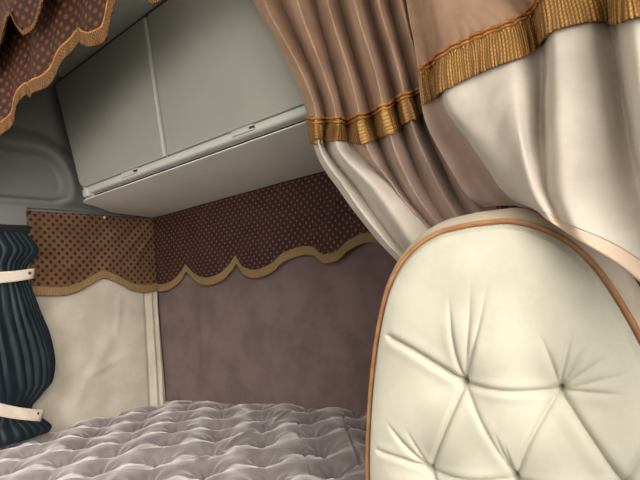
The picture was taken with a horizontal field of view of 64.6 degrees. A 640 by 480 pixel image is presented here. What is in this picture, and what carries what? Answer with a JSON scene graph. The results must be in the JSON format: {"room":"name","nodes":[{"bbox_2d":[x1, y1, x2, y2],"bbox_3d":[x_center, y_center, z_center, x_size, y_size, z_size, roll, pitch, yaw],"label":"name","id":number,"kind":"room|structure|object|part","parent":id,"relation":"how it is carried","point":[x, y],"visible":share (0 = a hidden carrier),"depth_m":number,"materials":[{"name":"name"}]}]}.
{"room":"vehicle interior","nodes":[
{"label":"vehicle interior","id":0,"kind":"room"},
{"bbox_2d":[0,208,165,447],"bbox_3d":[-1.591,0.389,1.552,0.060,2.315,2.580,-10,-7,35],"label":"wall","id":1,"kind":"structure","parent":0,"point":[28,209],"depth_m":2.33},
{"bbox_2d":[0,204,26,224],"bbox_3d":[-1.382,-0.104,1.891,0.030,0.088,0.540,-10,-7,35],"label":"trim","id":2,"kind":"structure","parent":1,"relation":"attached to","point":[10,214],"depth_m":2.06,"materials":[{"name":"grey plastic"}]},
{"bbox_2d":[0,224,29,234],"bbox_3d":[-1.357,-0.043,1.897,0.045,0.037,0.500,-10,-7,35],"label":"rail","id":3,"kind":"object","parent":1,"relation":"attached to","point":[26,228],"visible":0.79,"depth_m":2.04,"materials":[{"name":"black plastic"}]},
{"bbox_2d":[0,230,54,446],"bbox_3d":[-1.190,0.357,1.909,0.128,0.784,0.355,-10,-7,33],"label":"curtain","id":4,"kind":"object","parent":3,"relation":"hanging from","point":[27,354],"visible":1,"depth_m":1.91,"materials":[{"name":"blue fabric"}]},
{"bbox_2d":[0,75,118,213],"bbox_3d":[-1.217,-0.445,2.167,0.047,0.624,1.169,-10,-7,35],"label":"wall panel","id":5,"kind":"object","parent":1,"relation":"attached to","point":[38,168],"depth_m":2.19,"materials":[{"name":"grey plastic"}]},
{"bbox_2d":[57,0,162,76],"bbox_3d":[-0.640,-0.979,0.897,2.740,0.060,2.700,-10,-7,35],"label":"ceiling","id":6,"kind":"structure","parent":0,"point":[125,12],"depth_m":1.95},
{"bbox_2d":[0,0,161,135],"bbox_3d":[-0.892,-0.526,1.493,1.406,0.662,0.088,-10,-7,35],"label":"fringed pelmet","id":7,"kind":"object","parent":6,"relation":"hanging from","point":[36,36],"visible":1,"depth_m":1.44,"materials":[{"name":"red fabric"}]},
{"bbox_3d":[-0.867,-0.399,1.497,1.406,0.338,0.030,-10,-7,35],"label":"cord","id":8,"kind":"part","parent":7,"relation":"part of","materials":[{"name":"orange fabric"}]},
{"bbox_3d":[0.193,-1.016,0.860,0.482,0.052,0.264,-10,-7,35],"label":"trim","id":9,"kind":"structure","parent":6,"relation":"attached to","visible":0},
{"bbox_2d":[406,0,639,281],"bbox_3d":[0.310,-0.417,0.773,0.176,1.168,0.587,-4,-6,-24],"label":"curtain","id":10,"kind":"object","parent":9,"relation":"hanging from","point":[531,104],"visible":1,"depth_m":0.74,"materials":[{"name":"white fabric"}]},
{"bbox_2d":[406,0,532,72],"bbox_3d":[0.288,-0.614,0.797,0.145,0.770,0.581,-3,-6,-27],"label":"drape","id":11,"kind":"object","parent":10,"relation":"hanging from","point":[450,36],"depth_m":0.86,"materials":[{"name":"brown fabric"}]},
{"bbox_3d":[0.342,-0.316,0.761,0.102,0.158,0.542,-4,-6,-26],"label":"cord","id":12,"kind":"part","parent":10,"relation":"part of","materials":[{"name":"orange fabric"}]},
{"bbox_3d":[0.342,-0.310,0.760,0.101,0.154,0.541,-3,-6,-26],"label":"cord","id":13,"kind":"part","parent":10,"relation":"part of","materials":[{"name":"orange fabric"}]},
{"bbox_3d":[-0.080,-0.945,1.287,0.578,0.052,0.095,-10,-7,35],"label":"trim","id":14,"kind":"structure","parent":6,"relation":"attached to","visible":0},
{"bbox_2d":[253,0,497,261],"bbox_3d":[0.117,-0.214,1.138,0.796,1.459,0.134,-10,-7,37],"label":"curtain","id":15,"kind":"object","parent":14,"relation":"hanging from","point":[352,64],"visible":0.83,"depth_m":1.14,"materials":[{"name":"brown fabric"}]},
{"bbox_2d":[253,0,418,118],"bbox_3d":[-0.022,-0.581,1.246,0.551,0.681,0.133,-10,-7,35],"label":"drape","id":16,"kind":"object","parent":15,"relation":"hanging from","point":[346,59],"depth_m":1.17,"materials":[{"name":"brown fabric"}]},
{"bbox_3d":[0.091,-0.302,1.156,0.364,0.079,0.134,-10,-7,35],"label":"cord","id":17,"kind":"part","parent":15,"relation":"part of","materials":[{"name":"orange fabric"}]},
{"bbox_3d":[0.093,-0.293,1.155,0.362,0.076,0.132,-10,-7,35],"label":"cord","id":18,"kind":"part","parent":15,"relation":"part of","materials":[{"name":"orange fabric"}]},
{"bbox_2d":[351,114,497,229],"bbox_3d":[0.274,0.075,1.018,0.491,0.830,0.116,-10,-7,35],"label":"drape","id":19,"kind":"object","parent":15,"relation":"hanging from","point":[401,180],"depth_m":1.09,"materials":[{"name":"fabric"}]},
{"bbox_3d":[-0.384,1.371,0.667,2.740,0.060,2.700,-10,-7,35],"label":"floor","id":20,"kind":"structure","parent":0,"visible":0},
{"bbox_2d":[0,400,366,479],"bbox_3d":[0.008,0.962,1.323,2.606,0.792,1.054,-10,-7,35],"label":"mattress","id":21,"kind":"object","parent":20,"relation":"on","point":[176,439],"visible":0.65,"depth_m":1.64,"materials":[{"name":"grey fabric"}]},
{"bbox_2d":[365,208,639,479],"bbox_3d":[0.196,0.601,0.585,0.562,1.322,0.638,-10,-7,35],"label":"seat","id":22,"kind":"object","parent":20,"relation":"on","point":[506,346],"visible":1,"depth_m":0.75,"materials":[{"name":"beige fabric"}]},
{"bbox_3d":[0.257,0.217,1.854,2.740,2.315,0.060,-10,-7,35],"label":"wall","id":23,"kind":"structure","parent":0,"visible":0},
{"bbox_2d":[27,264,165,432],"bbox_3d":[-1.018,0.374,2.269,0.035,0.960,0.713,-10,-7,35],"label":"wall panel","id":24,"kind":"object","parent":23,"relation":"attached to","point":[106,337],"visible":0.49,"depth_m":2.29,"materials":[{"name":"beige fabric"}]},
{"bbox_2d":[56,0,324,217],"bbox_3d":[-0.007,-0.607,1.678,2.565,0.616,0.554,-10,-7,35],"label":"upper cabinet","id":25,"kind":"object","parent":23,"relation":"attached to","point":[194,103],"visible":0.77,"depth_m":1.72,"materials":[{"name":"plastic"}]},
{"bbox_2d":[26,211,156,295],"bbox_3d":[-1.009,0.069,2.320,0.029,0.378,0.619,-10,-7,35],"label":"scalloped valance","id":26,"kind":"object","parent":25,"relation":"hanging from","point":[76,251],"visible":0.98,"depth_m":2.29,"materials":[{"name":"brown fabric"}]},
{"bbox_3d":[-0.823,-0.490,1.944,0.671,0.521,0.025,-10,-7,35],"label":"door","id":27,"kind":"part","parent":25,"relation":"part of","materials":[{"name":"grey plastic"}]},
{"bbox_3d":[-0.009,-0.357,1.357,2.232,0.028,0.028,-10,-7,35],"label":"rail","id":28,"kind":"part","parent":25,"relation":"part of","materials":[{"name":"grey plastic"}]},
{"bbox_3d":[-0.233,-0.609,1.522,0.859,0.547,0.025,-10,-7,35],"label":"door","id":29,"kind":"part","parent":25,"relation":"part of","materials":[{"name":"grey plastic"}]},
{"bbox_2d":[153,171,521,291],"bbox_3d":[0.199,-0.110,1.819,2.558,0.380,0.026,-10,-7,35],"label":"scalloped valance","id":30,"kind":"object","parent":25,"relation":"hanging from","point":[257,231],"visible":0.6,"depth_m":2.15,"materials":[{"name":"red fabric"}]},
{"bbox_2d":[158,243,639,413],"bbox_3d":[0.233,0.193,1.819,2.604,0.960,0.013,-10,-7,35],"label":"wall panel","id":31,"kind":"object","parent":23,"relation":"attached to","point":[301,333],"visible":0.31,"depth_m":2.10,"materials":[{"name":"fabric"}]}
]}

